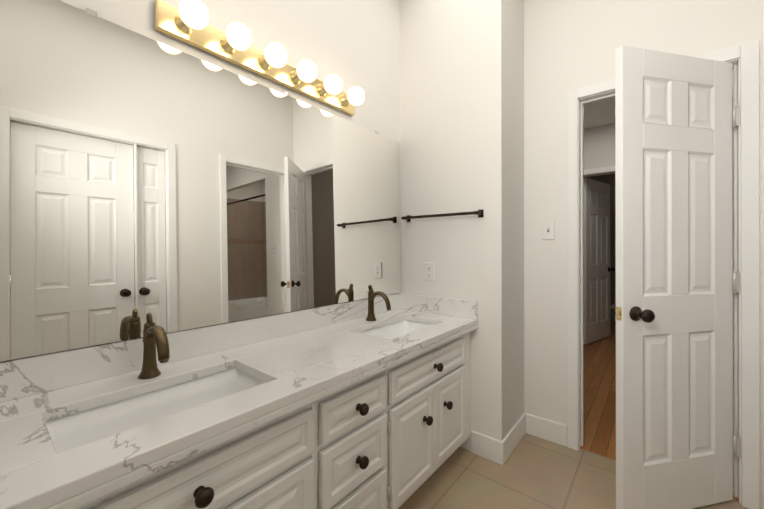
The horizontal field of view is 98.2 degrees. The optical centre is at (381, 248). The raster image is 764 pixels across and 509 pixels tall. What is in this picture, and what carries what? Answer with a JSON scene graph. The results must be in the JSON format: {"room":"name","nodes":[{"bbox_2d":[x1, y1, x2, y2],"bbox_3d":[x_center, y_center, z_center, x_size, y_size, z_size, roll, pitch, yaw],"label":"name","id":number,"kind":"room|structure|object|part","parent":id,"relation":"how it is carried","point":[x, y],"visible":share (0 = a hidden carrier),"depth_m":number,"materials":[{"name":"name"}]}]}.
{"room":"bathroom","nodes":[
{"label":"bathroom","id":0,"kind":"room"},
{"bbox_2d":[59,0,763,508],"bbox_3d":[0.315,-0.296,1.091,2.020,2.950,2.610,0,0,39],"label":"wall","id":1,"kind":"structure","parent":0,"point":[425,74],"depth_m":1.97,"materials":[{"name":"paint"}]},
{"bbox_2d":[0,293,399,400],"bbox_3d":[-0.488,0.353,1.494,0.020,0.105,1.942,0,0,39],"label":"backsplash","id":2,"kind":"structure","parent":1,"relation":"attached to","point":[21,377],"depth_m":1.08,"materials":[{"name":"white stone"}]},
{"bbox_2d":[0,0,401,361],"bbox_3d":[-0.498,-0.210,1.481,0.005,1.014,1.958,-1,-1,39],"label":"mirror","id":3,"kind":"object","parent":1,"relation":"attached to","point":[169,189],"visible":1,"depth_m":1.15,"materials":[{"name":"clear glass"}]},
{"bbox_2d":[86,8,96,17],"bbox_3d":[-0.891,-0.721,1.017,0.009,0.018,0.024,0,0,39],"label":"mirror clip","id":4,"kind":"object","parent":3,"relation":"attached to","point":[93,13],"depth_m":1.01,"materials":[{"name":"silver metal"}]},
{"bbox_2d":[155,0,364,115],"bbox_3d":[-0.418,-0.807,1.469,0.165,0.105,0.970,0,0,39],"label":"light bar","id":5,"kind":"object","parent":1,"relation":"attached to","point":[186,21],"visible":1,"depth_m":1.35,"materials":[{"name":"gold metal"}]},
{"bbox_2d":[425,262,433,280],"bbox_3d":[0.300,0.149,2.100,0.070,0.115,0.007,0,0,39],"label":"outlet","id":6,"kind":"object","parent":1,"relation":"attached to","point":[429,271],"visible":1,"depth_m":2.10,"materials":[{"name":"plastic"}]},
{"bbox_2d":[400,293,477,316],"bbox_3d":[0.337,0.354,2.059,0.534,0.105,0.020,0,0,39],"label":"backsplash","id":7,"kind":"structure","parent":1,"relation":"attached to","point":[455,307],"depth_m":2.03,"materials":[{"name":"white stone"}]},
{"bbox_2d":[401,210,482,221],"bbox_3d":[0.351,-0.197,2.022,0.532,0.044,0.065,0,0,39],"label":"towel rail","id":8,"kind":"object","parent":1,"relation":"attached to","point":[408,218],"visible":1,"depth_m":1.97,"materials":[{"name":"brown metal"}]},
{"bbox_2d":[471,413,566,464],"bbox_3d":[0.516,1.116,0.923,1.260,0.125,2.370,0,0,39],"label":"baseboard","id":9,"kind":"structure","parent":1,"relation":"attached to","point":[492,449],"depth_m":1.96,"materials":[{"name":"paint"}]},
{"bbox_2d":[542,220,554,239],"bbox_3d":[1.020,-0.111,2.033,0.070,0.115,0.016,0,0,39],"label":"light switch","id":10,"kind":"object","parent":1,"relation":"attached to","point":[548,229],"visible":1,"depth_m":2.03,"materials":[{"name":"plastic"}]},
{"bbox_2d":[567,40,759,508],"bbox_3d":[1.439,0.125,1.778,0.764,2.112,0.150,0,0,39],"label":"door frame","id":11,"kind":"structure","parent":1,"relation":"attached to","point":[743,59],"depth_m":1.53,"materials":[{"name":"paint"}]},
{"bbox_2d":[736,106,740,457],"bbox_3d":[1.651,0.153,1.546,0.025,1.620,0.036,0,0,39],"label":"hinges","id":12,"kind":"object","parent":11,"relation":"attached to","point":[738,278],"depth_m":1.53,"materials":[{"name":"silver metal"}]},
{"bbox_2d":[610,45,736,508],"bbox_3d":[1.321,0.153,1.487,0.640,2.030,0.179,0,0,-13],"label":"hall door","id":13,"kind":"structure","parent":1,"relation":"in","point":[671,309],"depth_m":1.46,"materials":[{"name":"paint"}]},
{"bbox_3d":[1.079,0.280,1.433,0.062,0.062,0.179,0,0,-13],"label":"knob","id":14,"kind":"part","parent":13,"relation":"part of","materials":[{"name":"brown metal"}]},
{"bbox_2d":[501,0,523,440],"bbox_3d":[0.785,-0.355,1.974,0.002,2.829,0.409,0,0,39],"label":"wall","id":15,"kind":"structure","parent":0,"point":[512,212],"depth_m":1.95,"materials":[{"name":"white paint"}]},
{"bbox_2d":[398,321,747,508],"bbox_3d":[1.657,1.207,2.717,2.020,0.050,6.830,0,0,39],"label":"floor","id":16,"kind":"structure","parent":0,"point":[533,472],"depth_m":1.73,"materials":[{"name":"tile"}]},
{"bbox_2d":[32,321,477,508],"bbox_3d":[-0.277,0.807,1.319,0.566,0.745,1.942,0,0,39],"label":"bathroom vanity","id":17,"kind":"object","parent":16,"relation":"on","point":[361,404],"depth_m":1.07,"materials":[{"name":"paint"}]},
{"bbox_2d":[0,309,477,508],"bbox_3d":[-0.281,0.420,1.323,0.557,0.030,1.942,0,0,39],"label":"countertop","id":18,"kind":"structure","parent":17,"relation":"on","point":[32,469],"depth_m":0.89,"materials":[{"name":"white stone"}]},
{"bbox_2d":[132,313,175,380],"bbox_3d":[-0.693,0.305,1.014,0.170,0.199,0.060,0,0,39],"label":"faucet","id":19,"kind":"object","parent":18,"relation":"on","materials":[{"name":"brown metal"}]},
{"bbox_2d":[44,365,267,448],"bbox_3d":[-0.585,0.508,0.924,0.322,0.172,0.542,0,0,39],"label":"sink","id":20,"kind":"object","parent":18,"relation":"in","point":[69,427],"depth_m":0.98,"materials":[{"name":"white ceramic"}]},
{"bbox_2d":[364,285,391,320],"bbox_3d":[-0.019,0.306,1.832,0.170,0.199,0.060,0,0,39],"label":"faucet","id":21,"kind":"object","parent":18,"relation":"on","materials":[{"name":"brown metal"}]},
{"bbox_2d":[356,317,435,336],"bbox_3d":[0.089,0.510,1.742,0.322,0.172,0.542,0,0,39],"label":"sink","id":22,"kind":"object","parent":18,"relation":"in","point":[402,324],"depth_m":1.93,"materials":[{"name":"white ceramic"}]},
{"bbox_2d":[580,442,737,500],"bbox_3d":[1.442,1.177,1.780,0.640,0.007,0.090,0,0,39],"label":"threshold","id":23,"kind":"object","parent":16,"relation":"on","point":[598,450],"depth_m":1.92,"materials":[{"name":"brown wood"}]},
{"bbox_2d":[583,123,614,169],"bbox_3d":[2.803,-0.116,3.686,1.720,2.600,0.120,0,0,39],"label":"wall","id":24,"kind":"structure","parent":0,"point":[598,146],"depth_m":3.83,"materials":[{"name":"paint"}]},
{"bbox_2d":[583,166,614,176],"bbox_3d":[2.706,0.128,3.756,0.884,2.112,0.135,0,0,39],"label":"door frame","id":25,"kind":"structure","parent":24,"relation":"attached to","point":[599,171],"depth_m":3.84,"materials":[{"name":"paint"}]},
{"bbox_2d":[583,178,614,344],"bbox_3d":[2.773,0.158,4.259,0.750,2.030,0.179,0,0,-37],"label":"door","id":26,"kind":"structure","parent":24,"relation":"in","point":[597,306],"depth_m":4.22,"materials":[{"name":"paint"}]},
{"bbox_2d":[583,99,614,128],"bbox_3d":[2.649,-1.441,3.596,1.840,0.050,4.220,0,0,39],"label":"ceiling","id":27,"kind":"structure","parent":0,"point":[599,114],"depth_m":3.51,"materials":[{"name":"paint"}]},
{"bbox_2d":[583,174,615,320],"bbox_3d":[4.018,-0.113,5.263,1.590,2.600,0.100,0,0,39],"label":"wall","id":28,"kind":"structure","parent":0,"point":[609,179],"depth_m":5.40,"materials":[{"name":"paint"}]},
{"bbox_2d":[732,181,732,253],"bbox_3d":[2.677,-0.118,2.274,0.120,2.600,2.220,0,0,39],"label":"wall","id":29,"kind":"structure","parent":0,"point":[732,217],"depth_m":3.09,"materials":[{"name":"paint"}]}
]}

